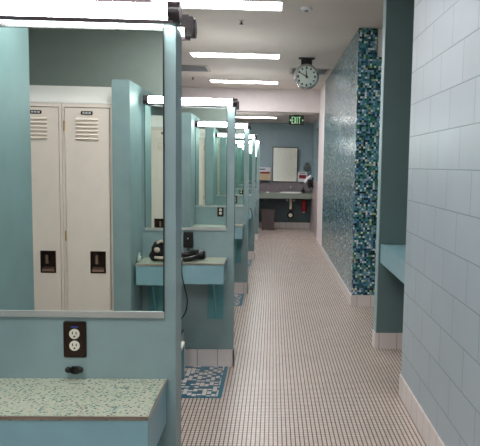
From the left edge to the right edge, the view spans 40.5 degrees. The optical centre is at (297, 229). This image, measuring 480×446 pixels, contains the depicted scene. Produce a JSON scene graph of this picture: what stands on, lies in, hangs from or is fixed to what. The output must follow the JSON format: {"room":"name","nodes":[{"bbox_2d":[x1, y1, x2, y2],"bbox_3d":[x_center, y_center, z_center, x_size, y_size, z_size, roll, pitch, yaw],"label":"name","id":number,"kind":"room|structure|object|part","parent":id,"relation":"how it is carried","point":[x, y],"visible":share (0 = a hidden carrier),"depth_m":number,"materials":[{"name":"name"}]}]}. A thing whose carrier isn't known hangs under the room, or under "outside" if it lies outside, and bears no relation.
{"room":"locker room","nodes":[
{"label":"locker room","id":0,"kind":"room"},
{"bbox_2d":[0,25,181,445],"bbox_3d":[-0.728,0.339,2.168,0.651,1.990,0.130,1,6,-2],"label":"wall","id":1,"kind":"structure","parent":0,"point":[30,347],"depth_m":2.11,"materials":[{"name":"teal paint"}]},
{"bbox_2d":[65,366,82,373],"bbox_3d":[-0.724,0.457,2.097,0.059,0.030,0.034,1,6,-2],"label":"hook","id":2,"kind":"object","parent":1,"relation":"attached to","point":[74,369],"visible":1,"depth_m":2.09,"materials":[{"name":"black plastic"}]},
{"bbox_3d":[-0.725,0.455,2.112,0.032,0.020,0.005,1,6,-2],"label":"plate","id":3,"kind":"part","parent":2,"relation":"part of","materials":[{"name":"black plastic"}]},
{"bbox_2d":[63,321,86,357],"bbox_3d":[-0.725,0.356,2.099,0.074,0.120,0.011,1,6,-2],"label":"outlet","id":4,"kind":"object","parent":1,"relation":"attached to","point":[74,332],"visible":1,"depth_m":2.10,"materials":[{"name":"brown plastic"}]},
{"bbox_2d":[69,329,79,338],"bbox_3d":[-0.725,0.337,2.095,0.033,0.033,0.005,1,6,-2],"label":"receptacle","id":5,"kind":"object","parent":4,"relation":"attached to","point":[73,333],"depth_m":2.09,"materials":[{"name":"white plastic"}]},
{"bbox_2d":[69,341,79,350],"bbox_3d":[-0.725,0.376,2.098,0.033,0.033,0.005,1,6,-2],"label":"receptacle","id":6,"kind":"object","parent":4,"relation":"attached to","point":[73,345],"depth_m":2.10,"materials":[{"name":"white plastic"}]},
{"bbox_2d":[0,20,164,317],"bbox_3d":[-0.701,-0.192,2.045,0.550,0.952,0.010,1,6,-2],"label":"vanity mirror","id":7,"kind":"object","parent":1,"relation":"attached to","point":[82,209],"visible":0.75,"depth_m":2.05,"materials":[{"name":"clear glass"}]},
{"bbox_3d":[-0.710,0.272,2.091,0.549,0.020,0.010,1,6,-2],"label":"rail","id":8,"kind":"part","parent":7,"relation":"part of","materials":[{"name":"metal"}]},
{"bbox_2d":[0,378,167,445],"bbox_3d":[-0.710,0.741,1.979,0.564,0.480,0.326,1,6,-2],"label":"shelf","id":9,"kind":"object","parent":1,"relation":"attached to","point":[33,411],"visible":1,"depth_m":1.86,"materials":[{"name":"green laminate"}]},
{"bbox_3d":[-0.708,0.508,1.958,0.560,0.012,0.322,1,6,-2],"label":"shelf","id":10,"kind":"part","parent":9,"relation":"part of","materials":[{"name":"green laminate"}]},
{"bbox_3d":[-0.705,0.507,1.956,0.564,0.010,0.326,1,6,-2],"label":"edge trim","id":11,"kind":"part","parent":9,"relation":"part of","materials":[{"name":"brown metal"}]},
{"bbox_2d":[0,0,181,25],"bbox_3d":[-0.672,-0.667,1.958,0.629,0.075,0.070,1,6,-2],"label":"vanity light","id":12,"kind":"object","parent":1,"relation":"attached to","point":[90,11],"visible":1,"depth_m":1.94,"materials":[{"name":"white plastic"}]},
{"bbox_2d":[181,341,184,379],"bbox_3d":[-0.732,0.695,2.433,0.564,0.480,0.326,1,6,-2],"label":"shelf","id":13,"kind":"object","parent":1,"relation":"attached to","point":[182,342],"visible":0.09,"depth_m":2.57,"materials":[{"name":"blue laminate"}]},
{"bbox_2d":[177,14,196,40],"bbox_3d":[-0.661,-0.688,2.180,0.629,0.075,0.070,1,6,-2],"label":"vanity light","id":14,"kind":"object","parent":1,"relation":"attached to","point":[188,27],"visible":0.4,"depth_m":2.16,"materials":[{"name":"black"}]},
{"bbox_2d":[181,107,235,348],"bbox_3d":[-0.828,0.059,4.977,0.671,1.990,0.130,1,6,-2],"label":"wall","id":15,"kind":"structure","parent":0,"point":[200,332],"depth_m":4.96,"materials":[{"name":"teal paint"}]},
{"bbox_2d":[181,232,192,319],"bbox_3d":[-0.847,0.363,4.760,0.109,0.663,0.339,1,6,-2],"label":"power adapter","id":16,"kind":"object","parent":15,"relation":"attached to","point":[187,236],"visible":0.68,"depth_m":4.86,"materials":[{"name":"black plastic"}]},
{"bbox_3d":[-0.849,0.421,4.758,0.107,0.549,0.324,1,6,-2],"label":"cord","id":17,"kind":"part","parent":16,"relation":"part of","materials":[{"name":"black plastic"}]},
{"bbox_2d":[181,106,226,230],"bbox_3d":[-0.810,-0.472,4.854,0.550,0.952,0.010,1,6,-2],"label":"vanity mirror","id":18,"kind":"object","parent":15,"relation":"attached to","point":[204,129],"visible":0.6,"depth_m":4.86,"materials":[{"name":"clear glass"}]},
{"bbox_3d":[-0.819,-0.009,4.899,0.549,0.020,0.010,1,6,-2],"label":"rail","id":19,"kind":"part","parent":18,"relation":"part of","materials":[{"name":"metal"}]},
{"bbox_2d":[181,257,226,318],"bbox_3d":[-0.819,0.460,4.788,0.564,0.480,0.326,1,6,-2],"label":"shelf","id":20,"kind":"object","parent":15,"relation":"attached to","point":[211,271],"visible":0.62,"depth_m":4.63,"materials":[{"name":"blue laminate"}]},
{"bbox_2d":[181,249,206,261],"bbox_3d":[-0.787,0.181,4.772,0.203,0.078,0.165,-4,7,-40],"label":"hair dryer","id":21,"kind":"object","parent":20,"relation":"on","point":[190,255],"visible":0.96,"depth_m":4.75,"materials":[{"name":"black plastic"}]},
{"bbox_3d":[-0.769,0.203,4.711,0.046,0.047,0.153,6,8,41],"label":"handle","id":22,"kind":"part","parent":21,"relation":"part of","materials":[{"name":"black plastic"}]},
{"bbox_3d":[-0.779,0.182,4.770,0.091,0.078,0.097,1,6,-2],"label":"wound cord","id":23,"kind":"part","parent":21,"relation":"part of","materials":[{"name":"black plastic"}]},
{"bbox_3d":[-0.817,0.228,4.767,0.560,0.012,0.322,1,6,-2],"label":"shelf","id":24,"kind":"part","parent":20,"relation":"part of","materials":[{"name":"green laminate"}]},
{"bbox_3d":[-0.815,0.226,4.765,0.564,0.010,0.326,1,6,-2],"label":"edge trim","id":25,"kind":"part","parent":20,"relation":"part of","materials":[{"name":"brown metal"}]},
{"bbox_2d":[185,344,234,366],"bbox_3d":[-0.811,0.982,5.070,0.620,0.135,0.910,1,6,-2],"label":"baseboard","id":26,"kind":"structure","parent":15,"relation":"attached to","point":[193,357],"depth_m":5.00,"materials":[{"name":"tile"}]},
{"bbox_2d":[182,96,237,107],"bbox_3d":[-0.762,-0.947,4.767,0.629,0.075,0.070,1,6,-2],"label":"vanity light","id":27,"kind":"object","parent":15,"relation":"attached to","point":[186,101],"visible":0.53,"depth_m":4.75,"materials":[{"name":"white plastic"}]},
{"bbox_2d":[234,129,248,282],"bbox_3d":[-0.939,-0.226,7.831,0.671,1.990,0.130,1,6,-2],"label":"wall","id":28,"kind":"structure","parent":0,"point":[241,213],"depth_m":7.79,"materials":[{"name":"teal paint"}]},
{"bbox_2d":[235,129,243,206],"bbox_3d":[-0.921,-0.757,7.707,0.550,0.952,0.010,1,6,-2],"label":"vanity mirror","id":29,"kind":"object","parent":28,"relation":"attached to","point":[239,158],"visible":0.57,"depth_m":7.72,"materials":[{"name":"clear glass"}]},
{"bbox_2d":[235,224,243,262],"bbox_3d":[-0.931,0.175,7.642,0.564,0.480,0.326,1,6,-2],"label":"shelf","id":30,"kind":"object","parent":28,"relation":"attached to","point":[239,228],"visible":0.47,"depth_m":7.73,"materials":[{"name":"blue laminate"}]},
{"bbox_2d":[234,282,247,293],"bbox_3d":[-0.922,0.698,7.924,0.620,0.135,0.910,1,6,-2],"label":"baseboard","id":31,"kind":"structure","parent":28,"relation":"attached to","point":[240,288],"depth_m":7.86,"materials":[{"name":"tile"}]},
{"bbox_2d":[236,123,250,128],"bbox_3d":[-0.873,-1.232,7.621,0.629,0.075,0.070,1,6,-2],"label":"vanity light","id":32,"kind":"object","parent":28,"relation":"attached to","point":[238,125],"visible":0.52,"depth_m":7.61,"materials":[{"name":"white plastic"}]},
{"bbox_2d":[182,87,319,112],"bbox_3d":[-0.728,-2.558,12.751,5.700,0.432,0.120,1,6,-2],"label":"wall","id":33,"kind":"structure","parent":0,"point":[257,100],"depth_m":12.70,"materials":[{"name":"white paint"}]},
{"bbox_2d":[248,139,255,250],"bbox_3d":[-1.049,-0.511,10.684,0.673,1.990,0.130,1,6,-2],"label":"wall","id":34,"kind":"structure","parent":0,"point":[251,240],"depth_m":10.64,"materials":[{"name":"teal paint"}]},
{"bbox_2d":[248,208,251,236],"bbox_3d":[-1.040,-0.110,10.496,0.564,0.480,0.326,1,6,-2],"label":"shelf","id":35,"kind":"object","parent":34,"relation":"attached to","point":[249,209],"visible":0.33,"depth_m":10.63,"materials":[{"name":"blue laminate"}]},
{"bbox_2d":[249,139,251,195],"bbox_3d":[-1.031,-1.042,10.561,0.550,0.952,0.010,1,6,-2],"label":"vanity mirror","id":36,"kind":"object","parent":34,"relation":"attached to","point":[250,140],"visible":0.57,"depth_m":10.57,"materials":[{"name":"clear glass"}]},
{"bbox_2d":[248,250,254,259],"bbox_3d":[-1.032,0.413,10.777,0.622,0.135,0.910,1,6,-2],"label":"baseboard","id":37,"kind":"structure","parent":34,"relation":"attached to","point":[251,254],"depth_m":10.71,"materials":[{"name":"tile"}]},
{"bbox_2d":[249,134,256,138],"bbox_3d":[-0.983,-1.516,10.475,0.629,0.075,0.070,1,6,-2],"label":"vanity light","id":38,"kind":"object","parent":34,"relation":"attached to","point":[251,136],"visible":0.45,"depth_m":10.46,"materials":[{"name":"white plastic"}]},
{"bbox_2d":[124,0,383,89],"bbox_3d":[-0.509,-2.019,4.656,5.900,0.100,16.100,1,6,-2],"label":"ceiling","id":39,"kind":"structure","parent":0,"point":[323,33],"depth_m":7.62,"materials":[{"name":"paint"}]},
{"bbox_2d":[182,65,210,71],"bbox_3d":[-1.702,-2.519,10.091,0.620,0.021,0.620,1,6,-2],"label":"ceiling vent","id":40,"kind":"object","parent":39,"relation":"in","point":[186,68],"visible":0.62,"depth_m":10.09,"materials":[{"name":"metal"}]},
{"bbox_2d":[149,0,284,10],"bbox_3d":[-0.748,-2.106,6.036,1.240,0.008,0.370,1,6,-2],"label":"recessed light","id":41,"kind":"object","parent":39,"relation":"in","point":[251,5],"visible":0.7,"depth_m":6.04,"materials":[{"name":"white paint"}]},
{"bbox_2d":[188,52,280,58],"bbox_3d":[-0.858,-2.386,8.840,1.240,0.008,0.370,1,6,-2],"label":"recessed light","id":42,"kind":"object","parent":39,"relation":"in","point":[192,54],"visible":1,"depth_m":8.83,"materials":[{"name":"white paint"}]},
{"bbox_2d":[209,79,278,83],"bbox_3d":[-0.967,-2.665,11.634,1.240,0.008,0.370,1,6,-2],"label":"recessed light","id":43,"kind":"object","parent":39,"relation":"in","point":[211,81],"visible":1,"depth_m":11.63,"materials":[{"name":"white paint"}]},
{"bbox_2d":[294,57,318,89],"bbox_3d":[0.116,-2.166,8.982,0.352,0.436,0.138,1,6,-2],"label":"wall clock","id":44,"kind":"object","parent":39,"relation":"hanging from","point":[306,76],"visible":1,"depth_m":8.93,"materials":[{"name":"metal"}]},
{"bbox_2d":[301,6,311,11],"bbox_3d":[0.081,-2.084,6.121,0.110,0.036,0.110,1,6,-2],"label":"smoke detector","id":45,"kind":"object","parent":39,"relation":"attached to","point":[305,9],"visible":1,"depth_m":6.08,"materials":[{"name":"white plastic"}]},
{"bbox_2d":[289,68,329,74],"bbox_3d":[0.175,-2.494,10.197,0.620,0.021,0.620,1,6,-2],"label":"ceiling vent","id":46,"kind":"object","parent":39,"relation":"in","point":[292,70],"visible":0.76,"depth_m":10.09,"materials":[{"name":"metal"}]},
{"bbox_2d":[255,145,259,233],"bbox_3d":[-1.152,-0.785,13.439,0.682,1.990,0.130,1,6,-2],"label":"wall","id":47,"kind":"structure","parent":0,"point":[258,146],"depth_m":13.39,"materials":[{"name":"teal paint"}]},
{"bbox_2d":[255,144,256,188],"bbox_3d":[-1.129,-1.317,13.316,0.550,0.952,0.010,1,6,-2],"label":"vanity mirror","id":48,"kind":"object","parent":47,"relation":"attached to","point":[256,144],"visible":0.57,"depth_m":13.33,"materials":[{"name":"clear glass"}]},
{"bbox_2d":[236,122,312,222],"bbox_3d":[-0.881,-1.349,16.081,5.700,2.600,0.126,1,6,-2],"label":"wall","id":49,"kind":"structure","parent":0,"point":[271,135],"depth_m":15.99,"materials":[{"name":"blue paint"}]},
{"bbox_2d":[259,167,270,179],"bbox_3d":[-0.830,-1.385,15.950,0.310,0.320,0.142,1,6,-2],"label":"dispenser","id":50,"kind":"object","parent":49,"relation":"attached to","point":[264,172],"visible":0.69,"depth_m":15.88,"materials":[{"name":"white plastic"}]},
{"bbox_2d":[259,222,309,228],"bbox_3d":[-1.722,-0.136,16.105,4.058,0.150,0.012,1,6,-2],"label":"baseboard","id":51,"kind":"structure","parent":49,"relation":"attached to","point":[276,224],"depth_m":16.16,"materials":[{"name":"tile"}]},
{"bbox_2d":[272,147,297,181],"bbox_3d":[-0.318,-1.611,15.945,0.622,0.863,0.147,1,6,-2],"label":"wall mirror","id":52,"kind":"object","parent":49,"relation":"attached to","point":[285,159],"visible":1,"depth_m":15.93,"materials":[{"name":"clear glass"}]},
{"bbox_2d":[259,182,310,192],"bbox_3d":[-1.306,-1.078,16.024,3.254,0.253,0.016,1,6,-2],"label":"backsplash","id":53,"kind":"structure","parent":49,"relation":"attached to","point":[263,186],"depth_m":16.05,"materials":[{"name":"grey stone"}]},
{"bbox_2d":[259,192,311,198],"bbox_3d":[-1.298,-0.857,15.728,3.254,0.125,0.648,1,6,-2],"label":"countertop","id":54,"kind":"structure","parent":49,"relation":"attached to","point":[278,195],"depth_m":15.45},
{"bbox_2d":[286,199,294,218],"bbox_3d":[-0.186,-0.585,15.945,0.220,0.599,0.323,1,6,-2],"label":"drain pipe","id":55,"kind":"object","parent":54,"relation":"attached to","point":[290,214],"visible":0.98,"depth_m":15.81,"materials":[{"name":"silver plastic"}]},
{"bbox_2d":[301,199,305,212],"bbox_3d":[0.145,-0.645,15.812,0.124,0.441,0.124,1,6,-2],"label":"tank","id":56,"kind":"object","parent":54,"relation":"hanging from","point":[303,204],"visible":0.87,"depth_m":15.77,"materials":[{"name":"red metal"}]},
{"bbox_2d":[298,172,306,181],"bbox_3d":[0.110,-1.313,16.014,0.230,0.240,0.102,1,6,-2],"label":"glove box","id":57,"kind":"object","parent":49,"relation":"attached to","point":[302,176],"visible":0.88,"depth_m":15.96,"materials":[{"name":"white plastic"}]},
{"bbox_2d":[303,163,309,170],"bbox_3d":[0.222,-1.555,15.990,0.170,0.210,0.110,1,6,-2],"label":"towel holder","id":58,"kind":"object","parent":49,"relation":"attached to","point":[306,167],"visible":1,"depth_m":15.96,"materials":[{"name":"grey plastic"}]},
{"bbox_2d":[236,111,318,123],"bbox_3d":[-0.897,-2.545,14.455,5.900,0.100,3.280,1,6,-2],"label":"ceiling","id":59,"kind":"structure","parent":0,"point":[282,117],"depth_m":13.82,"materials":[{"name":"paint"}]},
{"bbox_2d":[236,116,276,118],"bbox_3d":[-1.069,-2.458,14.095,1.240,0.008,0.370,1,6,-2],"label":"recessed light","id":60,"kind":"object","parent":59,"relation":"in","point":[236,116],"visible":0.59,"depth_m":14.09,"materials":[{"name":"white paint"}]},
{"bbox_2d":[289,115,303,124],"bbox_3d":[-0.031,-2.258,13.272,0.310,0.205,0.056,1,6,-2],"label":"exit sign","id":61,"kind":"object","parent":59,"relation":"hanging from","point":[293,119],"visible":1,"depth_m":13.25,"materials":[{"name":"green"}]},
{"bbox_2d":[181,228,426,445],"bbox_3d":[-0.634,0.946,6.657,5.900,0.102,19.500,1,6,-2],"label":"floor","id":62,"kind":"structure","parent":0,"point":[307,370],"depth_m":4.88,"materials":[{"name":"tile"}]},
{"bbox_2d":[261,209,274,229],"bbox_3d":[-0.732,-0.253,15.696,0.350,0.498,0.256,1,6,-2],"label":"trash bin","id":63,"kind":"object","parent":62,"relation":"on","point":[267,215],"visible":1,"depth_m":15.59,"materials":[{"name":"brown plastic"}]},
{"bbox_2d":[310,118,318,237],"bbox_3d":[0.454,-1.171,14.544,0.132,2.600,3.080,1,6,-2],"label":"wall","id":64,"kind":"structure","parent":0,"point":[315,139],"depth_m":14.90,"materials":[{"name":"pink paint"}]},
{"bbox_2d":[304,175,312,191],"bbox_3d":[0.247,-1.085,15.179,0.223,0.408,0.138,1,6,-2],"label":"dryer","id":65,"kind":"object","parent":64,"relation":"attached to","point":[308,179],"visible":1,"depth_m":15.13,"materials":[{"name":"black plastic"}]},
{"bbox_3d":[0.281,-1.083,15.160,0.109,0.204,0.095,1,6,-2],"label":"handle","id":66,"kind":"part","parent":65,"relation":"part of","materials":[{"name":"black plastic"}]},
{"bbox_2d":[317,29,358,294],"bbox_3d":[0.613,-0.950,10.057,0.200,3.050,5.900,1,6,-2],"label":"wall","id":67,"kind":"structure","parent":0,"point":[341,84],"depth_m":8.81,"materials":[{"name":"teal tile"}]},
{"bbox_2d":[376,0,413,332],"bbox_3d":[1.391,-0.486,5.527,1.388,3.050,0.120,1,6,-2],"label":"wall","id":68,"kind":"structure","parent":0,"point":[400,13],"depth_m":5.43,"materials":[{"name":"teal paint"}]},
{"bbox_2d":[373,0,386,332],"bbox_3d":[0.698,-0.566,5.492,0.006,2.910,0.128,1,6,-2],"label":"trim","id":69,"kind":"structure","parent":68,"relation":"attached to","point":[385,1],"depth_m":5.48,"materials":[{"name":"teal paint"}]},
{"bbox_2d":[372,329,402,348],"bbox_3d":[1.357,0.962,5.669,1.401,0.140,0.142,1,6,-2],"label":"baseboard","id":70,"kind":"structure","parent":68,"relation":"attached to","point":[379,340],"depth_m":5.58,"materials":[{"name":"tile"}]},
{"bbox_2d":[401,0,479,445],"bbox_3d":[0.978,-0.015,0.690,0.200,3.050,7.300,1,6,-2],"label":"wall","id":71,"kind":"structure","parent":0,"point":[440,366],"depth_m":3.37,"materials":[{"name":"white tile"}]},
{"bbox_2d":[399,374,444,445],"bbox_3d":[0.946,1.430,0.838,0.210,0.145,7.310,1,6,-2],"label":"baseboard","id":72,"kind":"structure","parent":71,"relation":"attached to","point":[426,429],"depth_m":3.87,"materials":[{"name":"tile"}]},
{"bbox_3d":[2.132,-0.505,5.866,0.120,3.050,3.000,1,6,-2],"label":"wall niche","id":73,"kind":"object","parent":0,"visible":0},
{"bbox_2d":[380,244,405,282],"bbox_3d":[1.399,0.263,4.974,1.355,0.155,1.100,1,6,-2],"label":"countertop","id":74,"kind":"structure","parent":73,"relation":"attached to","point":[392,257],"depth_m":4.99,"materials":[{"name":"teal paint"}]},
{"bbox_3d":[0.646,-0.879,9.351,0.188,3.050,4.480,1,6,-2],"label":"wall","id":75,"kind":"structure","parent":0,"visible":0},
{"bbox_2d":[316,238,373,306],"bbox_3d":[1.179,0.519,10.153,1.407,0.130,5.804,1,6,-2],"label":"baseboard","id":76,"kind":"structure","parent":75,"relation":"attached to","point":[353,300],"depth_m":7.54,"materials":[{"name":"tile"}]},
{"bbox_2d":[352,28,382,294],"bbox_3d":[1.322,-0.653,7.202,1.395,3.050,0.132,1,6,-2],"label":"wall","id":77,"kind":"structure","parent":75,"relation":"attached to","point":[369,64],"depth_m":7.10,"materials":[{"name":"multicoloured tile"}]}
]}

